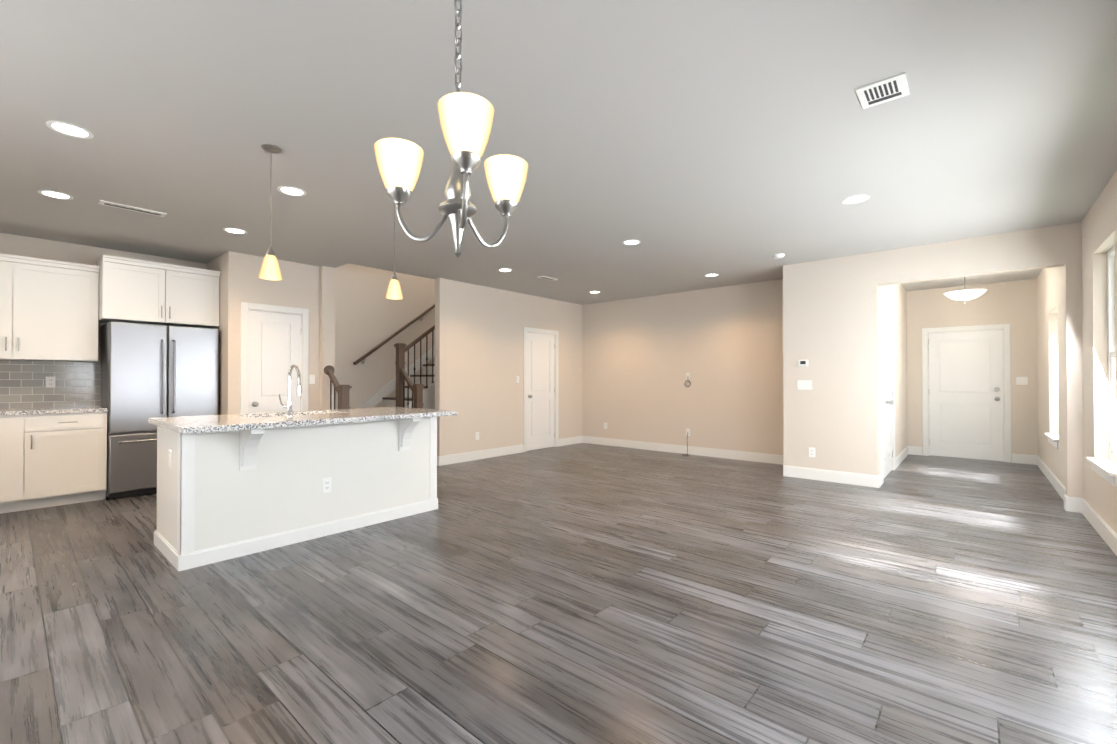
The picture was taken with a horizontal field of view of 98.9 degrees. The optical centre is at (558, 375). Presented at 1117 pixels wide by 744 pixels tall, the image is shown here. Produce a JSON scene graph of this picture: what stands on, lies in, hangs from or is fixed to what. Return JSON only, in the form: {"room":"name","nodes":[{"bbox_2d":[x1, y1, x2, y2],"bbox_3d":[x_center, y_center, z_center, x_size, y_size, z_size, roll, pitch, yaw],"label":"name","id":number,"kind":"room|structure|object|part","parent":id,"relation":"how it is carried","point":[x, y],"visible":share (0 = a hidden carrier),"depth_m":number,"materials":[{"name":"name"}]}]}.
{"room":"open-plan living area","nodes":[
{"label":"open-plan living area","id":0,"kind":"room"},
{"bbox_2d":[0,233,206,408],"bbox_3d":[-5.118,-0.074,5.201,0.120,2.660,4.070,0,-1,41],"label":"wall","id":1,"kind":"structure","parent":0,"point":[18,245],"depth_m":5.05,"materials":[{"name":"beige paint"}]},
{"bbox_2d":[0,253,99,361],"bbox_3d":[-5.314,-0.636,4.615,0.351,0.955,1.238,0,-1,41],"label":"upper cabinet","id":2,"kind":"object","parent":1,"relation":"attached to","point":[52,310],"depth_m":4.70,"materials":[{"name":"white wood"}]},
{"bbox_2d":[0,360,100,408],"bbox_3d":[-5.641,0.081,4.502,0.002,0.480,1.930,0,-1,41],"label":"tile backsplash","id":3,"kind":"structure","parent":1,"relation":"attached to","point":[23,383],"depth_m":4.94,"materials":[{"name":"grey tile"}]},
{"bbox_2d":[46,377,54,387],"bbox_3d":[-5.251,0.064,4.944,0.009,0.115,0.070,0,-1,41],"label":"outlet","id":4,"kind":"object","parent":3,"relation":"attached to","point":[50,382],"visible":1,"depth_m":4.94,"materials":[{"name":"white plastic"}]},
{"bbox_2d":[96,257,219,327],"bbox_3d":[-4.489,-0.883,5.383,0.596,0.610,0.992,0,-1,41],"label":"upper cabinet","id":5,"kind":"object","parent":1,"relation":"attached to","point":[143,292],"depth_m":5.13,"materials":[{"name":"white wood"}]},
{"bbox_2d":[206,253,224,414],"bbox_3d":[-4.050,-0.070,5.738,0.790,2.660,0.120,0,-1,41],"label":"wall","id":6,"kind":"structure","parent":0,"point":[217,264],"depth_m":5.53,"materials":[{"name":"beige paint"}]},
{"bbox_2d":[225,251,319,413],"bbox_3d":[-3.422,-0.070,5.769,0.120,2.660,0.990,0,-1,41],"label":"wall","id":7,"kind":"structure","parent":0,"point":[297,285],"depth_m":5.59,"materials":[{"name":"beige paint"}]},
{"bbox_2d":[240,302,308,413],"bbox_3d":[-3.407,0.210,5.741,0.175,2.100,0.734,0,-1,41],"label":"door","id":8,"kind":"structure","parent":7,"relation":"attached to","point":[274,347],"depth_m":5.70,"materials":[{"name":"white wood"}]},
{"bbox_2d":[309,375,314,383],"bbox_3d":[-3.106,0.043,6.030,0.011,0.115,0.070,0,-1,41],"label":"light switch","id":9,"kind":"object","parent":7,"relation":"attached to","point":[311,379],"visible":1,"depth_m":6.03,"materials":[{"name":"white plastic"}]},
{"bbox_2d":[319,266,334,409],"bbox_3d":[-3.336,-1.384,6.466,1.050,5.300,0.160,0,-1,41],"label":"wall","id":10,"kind":"structure","parent":0,"point":[327,322],"depth_m":6.10,"materials":[{"name":"beige paint"}]},
{"bbox_2d":[335,263,434,408],"bbox_3d":[-2.262,-1.368,8.598,0.120,5.300,4.790,0,-1,41],"label":"wall","id":11,"kind":"structure","parent":0,"point":[369,316],"depth_m":7.68,"materials":[{"name":"beige paint"}]},
{"bbox_2d":[353,304,434,364],"bbox_3d":[-2.089,-1.383,8.630,0.098,2.448,3.284,0,-1,41],"label":"wall rail","id":12,"kind":"object","parent":11,"relation":"attached to","point":[392,336],"visible":0.65,"depth_m":7.83,"materials":[{"name":"brown wood"}]},
{"bbox_2d":[435,278,581,455],"bbox_3d":[-0.656,-0.052,8.043,0.120,2.660,3.270,0,-1,41],"label":"wall","id":13,"kind":"structure","parent":0,"point":[479,342],"depth_m":7.49,"materials":[{"name":"beige paint"}]},
{"bbox_2d":[523,327,558,451],"bbox_3d":[-0.325,0.231,8.382,0.175,2.100,0.884,0,-1,41],"label":"door","id":14,"kind":"structure","parent":13,"relation":"attached to","point":[540,392],"depth_m":8.37,"materials":[{"name":"white wood"}]},
{"bbox_2d":[437,436,1116,555],"bbox_3d":[0.650,1.187,4.976,7.060,0.135,10.900,0,-1,41],"label":"baseboard","id":15,"kind":"structure","parent":13,"relation":"attached to","point":[1107,533],"depth_m":6.88,"materials":[{"name":"white wood"}]},
{"bbox_2d":[0,443,1116,743],"bbox_3d":[0.169,1.288,5.458,8.900,0.060,11.400,0,-1,41],"label":"floor","id":16,"kind":"structure","parent":0,"point":[582,593],"depth_m":2.44,"materials":[{"name":"grey wood"}]},
{"bbox_2d":[0,406,107,513],"bbox_3d":[-5.036,0.787,4.688,0.662,0.930,0.843,0,-1,41],"label":"base cabinet","id":17,"kind":"object","parent":16,"relation":"on","point":[52,456],"visible":0.98,"depth_m":4.53,"materials":[{"name":"painted wood"},{"name":"satin nickel"}]},
{"bbox_2d":[0,406,107,415],"bbox_3d":[-5.043,0.342,4.697,0.642,0.040,0.843,0,-1,41],"label":"countertop","id":18,"kind":"structure","parent":17,"relation":"on","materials":[{"name":"stone"}]},
{"bbox_2d":[101,322,218,498],"bbox_3d":[-4.418,0.357,5.325,0.732,1.800,0.920,0,-1,41],"label":"fridge","id":19,"kind":"object","parent":16,"relation":"on","point":[151,371],"visible":0.79,"depth_m":5.01,"materials":[{"name":"silver metal"}]},
{"bbox_2d":[154,417,437,571],"bbox_3d":[-1.993,0.802,3.962,0.975,0.890,1.948,0,-1,41],"label":"kitchen island","id":20,"kind":"object","parent":16,"relation":"on","point":[230,486],"depth_m":3.51,"materials":[{"name":"white paint"}]},
{"bbox_2d":[148,414,279,432],"bbox_3d":[-2.473,0.332,3.409,1.100,0.040,0.530,0,-1,41],"label":"island countertop","id":21,"kind":"structure","parent":20,"relation":"on","point":[224,423],"depth_m":3.19,"materials":[{"name":"grey stone"}]},
{"bbox_2d":[240,410,383,428],"bbox_3d":[-2.057,0.336,3.889,1.100,0.040,0.740,0,-1,41],"label":"island countertop","id":22,"kind":"structure","parent":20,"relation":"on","point":[310,417],"depth_m":3.70,"materials":[{"name":"grey stone"}]},
{"bbox_2d":[278,365,301,416],"bbox_3d":[-2.120,0.112,3.802,0.197,0.406,0.210,0,-1,41],"label":"faucet","id":23,"kind":"object","parent":22,"relation":"on","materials":[{"name":"silver metal"}]},
{"bbox_2d":[324,325,434,408],"bbox_3d":[-1.656,-0.661,7.995,1.571,3.878,4.652,0,-1,41],"label":"staircase","id":24,"kind":"structure","parent":16,"relation":"on","point":[417,391],"depth_m":7.10,"materials":[{"name":"brown"}]},
{"bbox_2d":[0,0,1116,304],"bbox_3d":[0.169,-1.452,5.480,8.900,0.100,11.400,0,-1,41],"label":"ceiling","id":25,"kind":"structure","parent":0,"point":[688,144],"depth_m":2.75,"materials":[{"name":"grey paint"}]},
{"bbox_2d":[37,190,73,199],"bbox_3d":[-3.924,-1.412,3.733,0.196,0.006,0.196,0,-1,41],"label":"recessed light","id":26,"kind":"object","parent":25,"relation":"in","point":[56,194],"visible":1,"depth_m":3.73,"materials":[{"name":"white"}]},
{"bbox_2d":[46,121,93,138],"bbox_3d":[-2.820,-1.420,2.763,0.196,0.006,0.196,0,-1,41],"label":"recessed light","id":27,"kind":"object","parent":25,"relation":"in","point":[70,129],"visible":1,"depth_m":2.76,"materials":[{"name":"white"}]},
{"bbox_2d":[98,200,166,216],"bbox_3d":[-3.584,-1.408,4.034,0.110,0.008,0.420,0,-1,41],"label":"ceiling vent","id":28,"kind":"object","parent":25,"relation":"in","point":[126,207],"visible":0.98,"depth_m":4.01,"materials":[{"name":"white metal"}]},
{"bbox_2d":[223,228,246,233],"bbox_3d":[-3.138,-1.405,4.640,0.196,0.006,0.196,0,-1,41],"label":"recessed light","id":29,"kind":"object","parent":25,"relation":"in","point":[235,230],"visible":1,"depth_m":4.62,"materials":[{"name":"white"}]},
{"bbox_2d":[259,144,281,279],"bbox_3d":[-1.794,-1.014,2.982,0.140,0.813,0.128,0,-1,41],"label":"pendant light","id":30,"kind":"object","parent":25,"relation":"hanging from","point":[270,269],"visible":1,"depth_m":2.96,"materials":[{"name":"yellow glass"}]},
{"bbox_3d":[-1.794,-0.679,2.980,0.128,0.143,0.128,0,-1,41],"label":"lamp shade","id":31,"kind":"part","parent":30,"relation":"part of","materials":[{"name":"glass"}]},
{"bbox_2d":[277,186,305,195],"bbox_3d":[-2.040,-1.413,3.663,0.196,0.006,0.196,0,-1,41],"label":"recessed light","id":32,"kind":"object","parent":25,"relation":"in","point":[290,190],"visible":1,"depth_m":3.66,"materials":[{"name":"white"}]},
{"bbox_2d":[386,204,402,299],"bbox_3d":[-1.271,-1.009,3.707,0.140,0.813,0.128,0,-1,41],"label":"pendant light","id":33,"kind":"object","parent":25,"relation":"hanging from","point":[394,290],"visible":0.67,"depth_m":3.68,"materials":[{"name":"yellow glass"}]},
{"bbox_3d":[-1.271,-0.674,3.705,0.128,0.143,0.128,0,-1,41],"label":"lamp shade","id":34,"kind":"part","parent":33,"relation":"part of","materials":[{"name":"glass"}]},
{"bbox_2d":[374,0,527,257],"bbox_3d":[-0.232,-0.867,1.258,0.411,1.135,0.375,0,-1,41],"label":"chandelier","id":35,"kind":"object","parent":25,"relation":"hanging from","point":[466,119],"visible":1,"depth_m":1.21,"materials":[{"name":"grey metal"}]},
{"bbox_2d":[498,268,511,271],"bbox_3d":[-0.705,-1.392,6.303,0.196,0.006,0.196,0,-1,41],"label":"recessed light","id":36,"kind":"object","parent":25,"relation":"in","point":[505,270],"visible":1,"depth_m":6.31,"materials":[{"name":"white"}]},
{"bbox_2d":[538,276,557,280],"bbox_3d":[-0.152,-1.387,6.803,0.110,0.008,0.320,0,-1,41],"label":"ceiling vent","id":37,"kind":"object","parent":25,"relation":"in","point":[547,278],"visible":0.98,"depth_m":6.79,"materials":[{"name":"white metal"}]},
{"bbox_2d":[622,239,640,244],"bbox_3d":[0.769,-1.402,5.026,0.196,0.006,0.196,0,-1,41],"label":"recessed light","id":38,"kind":"object","parent":25,"relation":"in","point":[631,242],"visible":1,"depth_m":5.03,"materials":[{"name":"white"}]},
{"bbox_2d":[704,274,718,276],"bbox_3d":[2.116,-1.390,6.611,0.196,0.006,0.196,0,-1,41],"label":"recessed light","id":39,"kind":"object","parent":25,"relation":"in","point":[710,275],"visible":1,"depth_m":6.62,"materials":[{"name":"white"}]},
{"bbox_2d":[772,253,784,258],"bbox_3d":[2.547,-1.384,5.536,0.130,0.035,0.130,0,-1,41],"label":"smoke detector","id":40,"kind":"object","parent":25,"relation":"attached to","point":[779,256],"visible":1,"depth_m":5.50,"materials":[{"name":"white plastic"}]},
{"bbox_2d":[841,195,869,203],"bbox_3d":[2.378,-1.411,3.829,0.196,0.006,0.196,0,-1,41],"label":"recessed light","id":41,"kind":"object","parent":25,"relation":"in","point":[854,199],"visible":1,"depth_m":3.83,"materials":[{"name":"white"}]},
{"bbox_2d":[856,72,909,108],"bbox_3d":[1.623,-1.421,2.393,0.200,0.008,0.220,0,-1,41],"label":"ceiling vent","id":42,"kind":"object","parent":25,"relation":"in","point":[884,90],"visible":1,"depth_m":2.38,"materials":[{"name":"white"}]},
{"bbox_2d":[944,277,986,302],"bbox_3d":[5.179,-1.162,6.098,0.420,0.470,0.420,0,-1,41],"label":"light","id":43,"kind":"object","parent":25,"relation":"hanging from","point":[964,295],"visible":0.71,"depth_m":6.00,"materials":[{"name":"white glass"}]},
{"bbox_3d":[5.179,-1.014,6.097,0.420,0.105,0.420,0,-1,41],"label":"lamp shade","id":44,"kind":"part","parent":43,"relation":"part of","materials":[{"name":"white glass"}]},
{"bbox_2d":[582,279,783,454],"bbox_3d":[1.969,-0.052,8.011,4.130,2.660,0.120,0,-1,41],"label":"wall","id":45,"kind":"structure","parent":0,"point":[643,356],"depth_m":7.78,"materials":[{"name":"beige paint"}]},
{"bbox_2d":[783,252,879,475],"bbox_3d":[3.260,-0.069,5.768,1.000,2.660,0.120,0,-1,41],"label":"wall","id":46,"kind":"structure","parent":0,"point":[831,322],"depth_m":5.69,"materials":[{"name":"beige paint"}]},
{"bbox_2d":[798,360,807,366],"bbox_3d":[3.012,-0.156,5.888,0.110,0.085,0.022,0,-1,41],"label":"thermostat","id":47,"kind":"object","parent":46,"relation":"attached to","point":[802,363],"visible":1,"depth_m":5.88,"materials":[{"name":"white plastic"}]},
{"bbox_2d":[797,380,811,389],"bbox_3d":[3.027,0.111,5.880,0.170,0.115,0.011,0,-1,41],"label":"light switch","id":48,"kind":"object","parent":46,"relation":"attached to","point":[804,384],"visible":1,"depth_m":5.88,"materials":[{"name":"white plastic"}]},
{"bbox_2d":[809,447,814,456],"bbox_3d":[3.089,0.931,5.822,0.070,0.115,0.009,0,-1,41],"label":"outlet","id":49,"kind":"object","parent":46,"relation":"attached to","point":[811,452],"visible":1,"depth_m":5.82,"materials":[{"name":"white plastic"}]},
{"bbox_2d":[879,284,906,472],"bbox_3d":[4.644,-0.062,6.693,0.120,2.660,3.090,0,-1,41],"label":"wall","id":50,"kind":"structure","parent":0,"point":[893,299],"depth_m":6.96,"materials":[{"name":"beige paint"}]},
{"bbox_2d":[880,304,894,482],"bbox_3d":[4.124,0.213,6.049,0.175,2.100,1.184,0,-1,41],"label":"door","id":51,"kind":"structure","parent":50,"relation":"attached to","point":[887,321],"depth_m":6.10,"materials":[{"name":"white wood"}]},
{"bbox_2d":[877,224,1065,285],"bbox_3d":[4.193,-1.221,4.968,1.470,0.370,0.120,0,-1,41],"label":"wall","id":52,"kind":"structure","parent":0,"point":[1036,248],"depth_m":4.85,"materials":[{"name":"beige paint"}]},
{"bbox_2d":[907,279,1037,462],"bbox_3d":[6.291,-0.057,7.441,1.630,2.660,0.200,0,-1,41],"label":"wall","id":53,"kind":"structure","parent":0,"point":[1013,304],"depth_m":7.11,"materials":[{"name":"beige paint"}]},
{"bbox_2d":[922,323,1010,462],"bbox_3d":[6.288,0.253,7.405,1.034,2.040,0.255,0,-1,41],"label":"door","id":54,"kind":"structure","parent":53,"relation":"attached to","point":[965,394],"depth_m":7.34,"materials":[{"name":"white wood"}]},
{"bbox_2d":[1016,377,1027,384],"bbox_3d":[6.717,0.070,6.931,0.124,0.115,0.011,0,-1,41],"label":"light switch","id":55,"kind":"object","parent":53,"relation":"attached to","point":[1021,380],"visible":1,"depth_m":6.93,"materials":[{"name":"white plastic"}]},
{"bbox_2d":[1037,266,1065,486],"bbox_3d":[5.994,-0.070,5.655,0.260,2.660,3.290,0,-1,41],"label":"wall","id":56,"kind":"structure","parent":0,"point":[1050,353],"depth_m":5.75,"materials":[{"name":"beige paint"}]},
{"bbox_2d":[1044,433,1058,448],"bbox_3d":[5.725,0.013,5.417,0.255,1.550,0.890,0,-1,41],"label":"window sill","id":57,"kind":"structure","parent":56,"relation":"in","point":[1053,440],"depth_m":5.34,"materials":[{"name":"white wood"}]},
{"bbox_2d":[1064,222,1083,497],"bbox_3d":[4.787,-0.080,4.445,0.100,2.660,0.120,0,-1,41],"label":"wall","id":58,"kind":"structure","parent":0,"point":[1073,372],"depth_m":4.40,"materials":[{"name":"beige paint"}]},
{"bbox_2d":[1081,171,1116,532],"bbox_3d":[2.316,-0.103,1.366,0.200,2.660,8.010,0,-1,41],"label":"wall","id":59,"kind":"structure","parent":0,"point":[1098,231],"depth_m":3.94,"materials":[{"name":"beige paint"}]},
{"bbox_2d":[1085,457,1116,486],"bbox_3d":[4.183,0.725,3.638,0.127,0.099,0.910,0,-1,41],"label":"window sill","id":60,"kind":"structure","parent":59,"relation":"attached to","point":[1106,473],"depth_m":3.55,"materials":[{"name":"white wood"}]},
{"bbox_2d":[1107,245,1116,462],"bbox_3d":[4.256,-0.171,3.582,0.070,1.690,0.820,0,-1,41],"label":"window","id":61,"kind":"structure","parent":59,"relation":"in","point":[1111,353],"depth_m":3.87,"materials":[{"name":"white"}]}
]}

